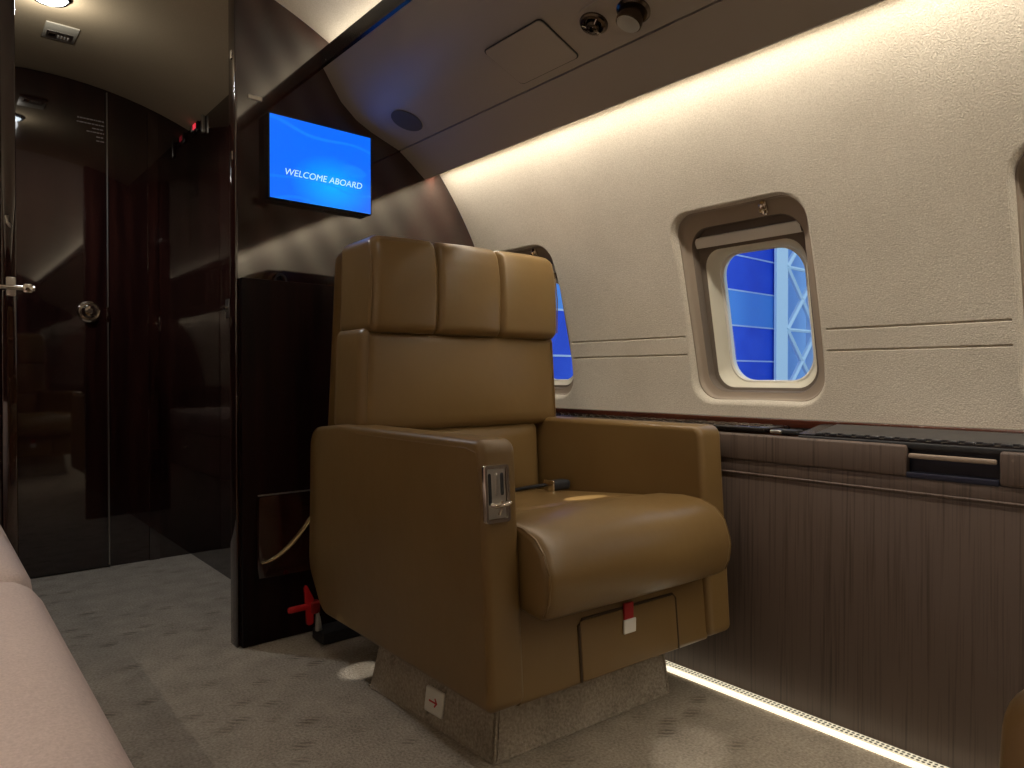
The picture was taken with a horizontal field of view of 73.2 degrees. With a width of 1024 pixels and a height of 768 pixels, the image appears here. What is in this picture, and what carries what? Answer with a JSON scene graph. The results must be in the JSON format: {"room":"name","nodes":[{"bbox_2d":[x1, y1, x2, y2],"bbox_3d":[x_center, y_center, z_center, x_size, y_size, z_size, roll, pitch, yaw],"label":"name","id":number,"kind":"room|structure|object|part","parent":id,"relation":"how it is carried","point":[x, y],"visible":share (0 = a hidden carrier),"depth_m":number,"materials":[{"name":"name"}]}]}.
{"room":"aircraft cabin","nodes":[
{"label":"aircraft cabin","id":0,"kind":"room"},
{"bbox_2d":[15,66,190,578],"bbox_3d":[-1.705,-0.266,2.593,2.700,2.040,0.040,-1,1,-41],"label":"wall","id":1,"kind":"structure","parent":0,"point":[127,119],"depth_m":2.76,"materials":[{"name":"brown wood"}]},
{"bbox_2d":[0,68,109,576],"bbox_3d":[-1.776,-0.217,2.477,0.580,1.843,0.042,-1,1,-41],"label":"door","id":2,"kind":"structure","parent":1,"relation":"in","point":[61,125],"depth_m":2.57,"materials":[{"name":"brown wood"}]},
{"bbox_3d":[-1.605,-0.276,2.617,0.080,0.080,0.031,0,1,-41],"label":"knob","id":3,"kind":"part","parent":2,"relation":"part of","materials":[{"name":"silver metal"}]},
{"bbox_2d":[147,112,159,559],"bbox_3d":[-1.448,-0.188,2.784,0.038,1.800,0.006,-1,1,-41],"label":"trim","id":4,"kind":"structure","parent":1,"relation":"attached to","point":[152,119],"depth_m":2.78,"materials":[{"name":"brown wood"}]},
{"bbox_2d":[15,0,228,129],"bbox_3d":[-1.341,-0.708,2.120,2.379,0.877,1.146,-1,1,-41],"label":"ceiling","id":5,"kind":"structure","parent":0,"point":[170,58],"depth_m":2.32,"materials":[{"name":"paint"}]},
{"bbox_2d":[35,0,71,7],"bbox_3d":[-1.360,-1.139,2.030,0.108,0.020,0.107,1,1,44],"label":"recessed light","id":6,"kind":"object","parent":5,"relation":"in","point":[51,3],"visible":1,"depth_m":2.05,"materials":[{"name":"white glass"}]},
{"bbox_2d":[41,20,79,43],"bbox_3d":[-1.472,-1.145,2.246,0.092,0.008,0.124,-1,1,-41],"label":"sign","id":7,"kind":"object","parent":5,"relation":"attached to","point":[56,31],"visible":1,"depth_m":2.24,"materials":[{"name":"beige plastic"}]},
{"bbox_2d":[189,95,230,578],"bbox_3d":[-0.950,-0.173,2.489,0.092,1.775,1.106,-1,1,-41],"label":"wall","id":8,"kind":"structure","parent":0,"point":[209,150],"depth_m":2.67,"materials":[{"name":"brown wood"}]},
{"bbox_2d":[190,121,198,135],"bbox_3d":[-1.290,-1.042,2.797,0.010,0.047,0.100,-1,1,-41],"label":"indicator light","id":9,"kind":"object","parent":8,"relation":"attached to","point":[194,128],"visible":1,"depth_m":2.79,"materials":[{"name":"red plastic"}]},
{"bbox_2d":[201,114,204,132],"bbox_3d":[-1.215,-1.025,2.709,0.012,0.075,0.017,-1,1,-41],"label":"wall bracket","id":10,"kind":"object","parent":8,"relation":"attached to","point":[202,115],"visible":1,"depth_m":2.70,"materials":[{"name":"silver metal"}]},
{"bbox_2d":[221,299,229,317],"bbox_3d":[-1.047,-0.276,2.513,0.022,0.070,0.036,-1,1,-41],"label":"latch","id":11,"kind":"object","parent":8,"relation":"attached to","point":[224,308],"visible":1,"depth_m":2.51,"materials":[{"name":"silver metal"}]},
{"bbox_3d":[-1.047,-0.276,2.513,0.022,0.028,0.028,0,1,-41],"label":"latch knob","id":12,"kind":"part","parent":11,"relation":"part of","materials":[{"name":"silver metal"}]},
{"bbox_3d":[-1.040,-0.276,2.519,0.004,0.070,0.036,0,1,-41],"label":"latch plate","id":13,"kind":"part","parent":11,"relation":"part of","materials":[{"name":"silver metal"}]},
{"bbox_2d":[275,0,381,42],"bbox_3d":[0.504,-0.942,-0.028,1.761,0.365,4.514,-1,1,-41],"label":"ceiling","id":14,"kind":"structure","parent":0,"point":[329,19],"depth_m":1.93,"materials":[{"name":"paint"}]},
{"bbox_2d":[321,0,885,179],"bbox_3d":[1.048,-0.811,0.441,0.369,0.312,4.514,-1,1,-41],"label":"panel","id":15,"kind":"object","parent":14,"relation":"attached to","point":[449,85],"visible":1,"depth_m":1.65,"materials":[{"name":"beige plastic"}]},
{"bbox_2d":[391,110,422,130],"bbox_3d":[-0.308,-0.772,2.022,0.096,0.004,0.096,25,-16,-38],"label":"speaker grille","id":16,"kind":"object","parent":15,"relation":"attached to","point":[405,120],"depth_m":2.02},
{"bbox_3d":[0.043,-0.769,1.605,0.129,0.004,0.195,25,-16,-38],"label":"access panel","id":17,"kind":"part","parent":15,"relation":"part of","materials":[{"name":"beige plastic"}]},
{"bbox_2d":[579,12,607,35],"bbox_3d":[0.174,-0.764,1.460,0.059,0.031,0.062,0,1,-35],"label":"air vent","id":18,"kind":"object","parent":15,"relation":"attached to","point":[590,23],"depth_m":1.45,"materials":[{"name":"black metal"}]},
{"bbox_2d":[616,0,650,32],"bbox_3d":[0.246,-0.747,1.398,0.069,0.057,0.070,0,1,-41],"label":"light","id":19,"kind":"object","parent":15,"relation":"attached to","point":[631,15],"depth_m":1.38,"materials":[{"name":"grey plastic"}]},
{"bbox_2d":[237,0,474,646],"bbox_3d":[-0.400,-0.198,2.205,0.958,1.832,0.040,-1,1,-41],"label":"wall","id":20,"kind":"structure","parent":0,"point":[279,54],"depth_m":1.99,"materials":[{"name":"brown wood"}]},
{"bbox_2d":[228,0,238,647],"bbox_3d":[-0.764,-0.193,1.892,0.007,1.828,0.048,-1,1,-41],"label":"trim","id":21,"kind":"structure","parent":20,"relation":"attached to","point":[232,4],"depth_m":1.88,"materials":[{"name":"brown wood"}]},
{"bbox_2d":[248,94,261,101],"bbox_3d":[-0.709,-0.791,1.904,0.038,0.011,0.004,-1,1,-41],"label":"tag","id":22,"kind":"object","parent":20,"relation":"attached to","point":[250,96],"visible":1,"depth_m":1.90,"materials":[{"name":"silver metal"}]},
{"bbox_2d":[239,273,337,647],"bbox_3d":[-0.470,0.201,2.083,0.678,1.031,0.058,-1,1,-41],"label":"cabinet","id":23,"kind":"object","parent":20,"relation":"attached to","point":[285,328],"visible":0.43,"depth_m":1.93,"materials":[{"name":"brown wood"}]},
{"bbox_3d":[-0.612,0.404,1.932,0.182,0.173,0.011,0,1,-41],"label":"brass trim","id":24,"kind":"part","parent":23,"relation":"part of","materials":[{"name":"brown metal"}]},
{"bbox_2d":[264,112,371,216],"bbox_3d":[-0.560,-0.632,2.012,0.320,0.237,0.038,-1,1,-41],"label":"monitor","id":25,"kind":"object","parent":20,"relation":"attached to","point":[307,164],"visible":1,"depth_m":1.99,"materials":[{"name":"black"}]},
{"bbox_2d":[31,554,911,767],"bbox_3d":[0.102,0.755,0.465,2.650,0.040,5.760,-1,1,-41],"label":"floor","id":26,"kind":"structure","parent":0,"point":[150,640],"depth_m":1.53,"materials":[{"name":"carpet"}]},
{"bbox_2d":[0,525,133,767],"bbox_3d":[-0.670,0.306,0.377,0.792,0.860,2.280,-1,1,-41],"label":"divan","id":27,"kind":"object","parent":26,"relation":"on","point":[51,717],"visible":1,"depth_m":0.60,"materials":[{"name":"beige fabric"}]},
{"bbox_2d":[0,525,31,588],"bbox_3d":[-1.168,0.343,1.033,0.692,0.174,0.635,0,1,-41],"label":"seat cushion","id":28,"kind":"object","parent":27,"relation":"on","point":[12,569],"depth_m":1.05,"materials":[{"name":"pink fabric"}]},
{"bbox_2d":[313,621,359,644],"bbox_3d":[-0.480,0.702,1.972,0.165,0.036,0.075,-1,1,-41],"label":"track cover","id":29,"kind":"object","parent":26,"relation":"on","point":[332,632],"visible":0.54,"depth_m":1.93,"materials":[{"name":"black plastic"}]},
{"bbox_2d":[288,585,321,630],"bbox_3d":[-0.568,0.620,1.892,0.098,0.132,0.024,-1,1,-41],"label":"handle","id":30,"kind":"object","parent":29,"relation":"on","point":[311,606],"visible":1,"depth_m":1.90,"materials":[{"name":"red metal"}]},
{"bbox_3d":[-0.538,0.660,1.918,0.020,0.050,0.020,0,1,-41],"label":"pin stem","id":31,"kind":"part","parent":30,"relation":"part of","materials":[{"name":"silver metal"}]},
{"bbox_2d":[309,235,730,765],"bbox_3d":[-0.005,0.179,1.685,0.673,1.088,0.928,0,1,-37],"label":"armchair","id":32,"kind":"object","parent":26,"relation":"on","point":[523,576],"visible":1,"depth_m":1.51,"materials":[{"name":"leather"}]},
{"bbox_3d":[-0.263,0.345,1.536,0.077,0.500,0.862,0,1,-37],"label":"armrest","id":33,"kind":"part","parent":32,"relation":"part of","materials":[{"name":"beige leather"}]},
{"bbox_2d":[334,328,555,428],"bbox_3d":[-0.164,-0.013,1.896,0.623,0.256,0.193,0,1,-37],"label":"cushion","id":34,"kind":"object","parent":32,"relation":"on","point":[424,378],"depth_m":1.77,"materials":[{"name":"beige leather"}]},
{"bbox_2d":[421,424,538,491],"bbox_3d":[-0.147,0.210,1.875,0.506,0.202,0.119,0,1,-37],"label":"lumbar cushion","id":35,"kind":"object","parent":32,"relation":"on","point":[524,438],"depth_m":1.93,"materials":[{"name":"beige leather"}]},
{"bbox_3d":[-0.020,0.215,1.193,0.039,0.026,0.015,0,-3,-37],"label":"recline lever","id":36,"kind":"part","parent":32,"relation":"part of","materials":[{"name":"silver metal"}]},
{"bbox_3d":[-0.015,0.485,1.701,0.524,0.204,0.806,0,1,-37],"label":"seat","id":37,"kind":"part","parent":32,"relation":"part of","materials":[{"name":"beige leather"}]},
{"bbox_2d":[515,489,729,620],"bbox_3d":[0.066,0.327,1.591,0.513,0.164,0.689,0,1,-37],"label":"seat cushion","id":38,"kind":"object","parent":32,"relation":"on","point":[577,550],"depth_m":1.31,"materials":[{"name":"brown leather"}]},
{"bbox_3d":[0.239,0.509,1.398,0.275,0.114,0.024,0,1,-37],"label":"panel","id":39,"kind":"part","parent":32,"relation":"part of","materials":[{"name":"beige leather"}]},
{"bbox_3d":[0.266,0.342,1.819,0.078,0.500,0.685,0,1,-37],"label":"armrest","id":40,"kind":"part","parent":32,"relation":"part of","materials":[{"name":"beige leather"}]},
{"bbox_2d":[556,407,1023,767],"bbox_3d":[1.373,0.413,0.733,0.192,0.638,4.514,-1,1,-41],"label":"ledge","id":41,"kind":"object","parent":26,"relation":"on","point":[875,571],"visible":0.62,"depth_m":1.39,"materials":[{"name":"brown wood"}]},
{"bbox_2d":[666,666,929,767],"bbox_3d":[1.305,0.729,0.678,0.014,0.006,4.514,0,1,-41],"label":"light strip","id":42,"kind":"object","parent":41,"relation":"attached to","point":[902,757],"depth_m":1.47,"materials":[{"name":"white plastic"}]},
{"bbox_3d":[1.319,0.728,0.689,0.020,0.009,4.514,0,1,-41],"label":"perforated rail","id":43,"kind":"part","parent":41,"relation":"part of","materials":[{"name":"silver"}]},
{"bbox_3d":[0.317,0.144,1.876,0.025,0.062,1.400,0,1,-41],"label":"panel","id":44,"kind":"part","parent":41,"relation":"part of","materials":[{"name":"brown wood"}]},
{"bbox_3d":[1.343,0.472,0.708,0.047,0.502,4.514,0,1,-41],"label":"panel","id":45,"kind":"part","parent":41,"relation":"part of","materials":[{"name":"brown wood"}]},
{"bbox_3d":[1.343,0.205,0.705,0.047,0.036,4.514,0,1,-41],"label":"panel rail","id":46,"kind":"part","parent":41,"relation":"part of","materials":[{"name":"brown wood"}]},
{"bbox_3d":[1.775,0.111,0.275,0.092,0.015,3.300,0,1,-41],"label":"hinge plate","id":47,"kind":"part","parent":41,"relation":"part of","materials":[{"name":"grey metal"}]},
{"bbox_3d":[1.839,0.162,0.107,0.025,0.062,2.962,0,1,-41],"label":"panel","id":48,"kind":"part","parent":41,"relation":"part of","materials":[{"name":"brown wood"}]},
{"bbox_2d":[999,689,1023,767],"bbox_3d":[0.644,0.195,0.077,0.673,1.088,0.928,0,1,-26],"label":"armchair","id":49,"kind":"object","parent":26,"relation":"on","point":[1012,735],"visible":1,"depth_m":0.26,"materials":[{"name":"beige leather"}]},
{"bbox_2d":[439,0,1023,429],"bbox_3d":[1.318,-0.312,0.678,0.385,0.910,4.514,-1,1,-41],"label":"wall","id":50,"kind":"structure","parent":0,"point":[896,127],"depth_m":1.49,"materials":[{"name":"plastic"}]},
{"bbox_2d":[512,246,572,394],"bbox_3d":[0.099,-0.205,2.358,0.213,0.521,0.336,-1,1,-41],"label":"window","id":51,"kind":"structure","parent":50,"relation":"in","point":[562,386],"depth_m":2.29,"materials":[{"name":"beige"}]},
{"bbox_3d":[0.126,-0.178,2.382,0.114,0.364,0.224,0,1,-41],"label":"pane frame","id":52,"kind":"part","parent":51,"relation":"part of","materials":[{"name":"beige plastic"}]},
{"bbox_2d":[678,195,824,401],"bbox_3d":[0.617,-0.199,1.756,0.213,0.521,0.388,-1,1,-41],"label":"window","id":53,"kind":"structure","parent":50,"relation":"in","point":[709,240],"depth_m":1.80,"materials":[{"name":"beige plastic"}]},
{"bbox_2d":[695,221,802,248],"bbox_3d":[0.588,-0.373,1.728,0.024,0.030,0.288,0,1,-41],"label":"shade","id":54,"kind":"object","parent":53,"relation":"attached to","point":[752,233],"depth_m":1.72,"materials":[{"name":"white plastic"}]},
{"bbox_3d":[0.644,-0.172,1.779,0.114,0.364,0.276,0,1,-41],"label":"pane frame","id":55,"kind":"part","parent":53,"relation":"part of","materials":[{"name":"beige plastic"}]},
{"bbox_2d":[1015,155,1023,311],"bbox_3d":[1.103,-0.193,1.191,0.213,0.521,0.388,-1,1,-41],"label":"window","id":56,"kind":"structure","parent":50,"relation":"in","point":[1019,174],"depth_m":1.28,"materials":[{"name":"beige plastic"}]},
{"label":"outside","id":57,"kind":"structure","parent":0,"visible":0},
{"bbox_3d":[13.983,3.256,8.236,28.100,0.200,18.200,-1,1,-41],"label":"floor","id":58,"kind":"structure","parent":57,"visible":0},
{"bbox_2d":[774,248,812,379],"bbox_3d":[4.692,-2.361,11.267,1.500,11.027,0.200,-1,1,-41],"label":"lattice column","id":59,"kind":"structure","parent":58,"relation":"on","point":[782,263],"depth_m":10.97,"materials":[{"name":"metal"}]},
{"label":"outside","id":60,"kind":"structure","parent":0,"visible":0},
{"bbox_2d":[551,249,773,379],"bbox_3d":[8.347,-2.664,15.189,27.500,11.500,0.215,-1,1,-41],"label":"wall","id":61,"kind":"structure","parent":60,"point":[750,275],"depth_m":11.23,"materials":[{"name":"blue"}]},
{"bbox_2d":[788,249,805,379],"bbox_3d":[11.678,-2.691,17.834,19.000,11.500,0.050,-1,1,-41],"label":"panel","id":62,"kind":"object","parent":61,"relation":"attached to","point":[799,322],"visible":0.02,"depth_m":12.05,"materials":[{"name":"blue"}]},
{"bbox_3d":[-1.547,-0.192,1.218,0.995,1.840,0.040,-1,1,-41],"label":"wall","id":63,"kind":"structure","parent":0,"visible":0},
{"bbox_2d":[5,215,11,227],"bbox_3d":[-1.126,-0.363,1.540,0.008,0.026,0.019,0,1,-4],"label":"hook","id":64,"kind":"object","parent":63,"relation":"attached to","point":[6,216],"visible":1,"depth_m":1.53,"materials":[{"name":"silver metal"}]},
{"bbox_2d":[0,0,18,557],"bbox_3d":[-1.144,-0.195,1.565,0.028,1.839,0.048,-1,1,-41],"label":"door","id":65,"kind":"structure","parent":63,"relation":"attached to","point":[8,304],"depth_m":1.55,"materials":[{"name":"brown wood"}]},
{"bbox_2d":[0,277,34,295],"bbox_3d":[-1.119,-0.219,1.540,0.085,0.042,0.026,-1,1,-41],"label":"door handle","id":66,"kind":"object","parent":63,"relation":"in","point":[11,287],"depth_m":1.54,"materials":[{"name":"silver metal"}]},
{"bbox_3d":[-1.124,-0.219,1.545,0.018,0.042,0.012,0,1,-41],"label":"latch plate","id":67,"kind":"part","parent":66,"relation":"part of","materials":[{"name":"silver metal"}]}
]}

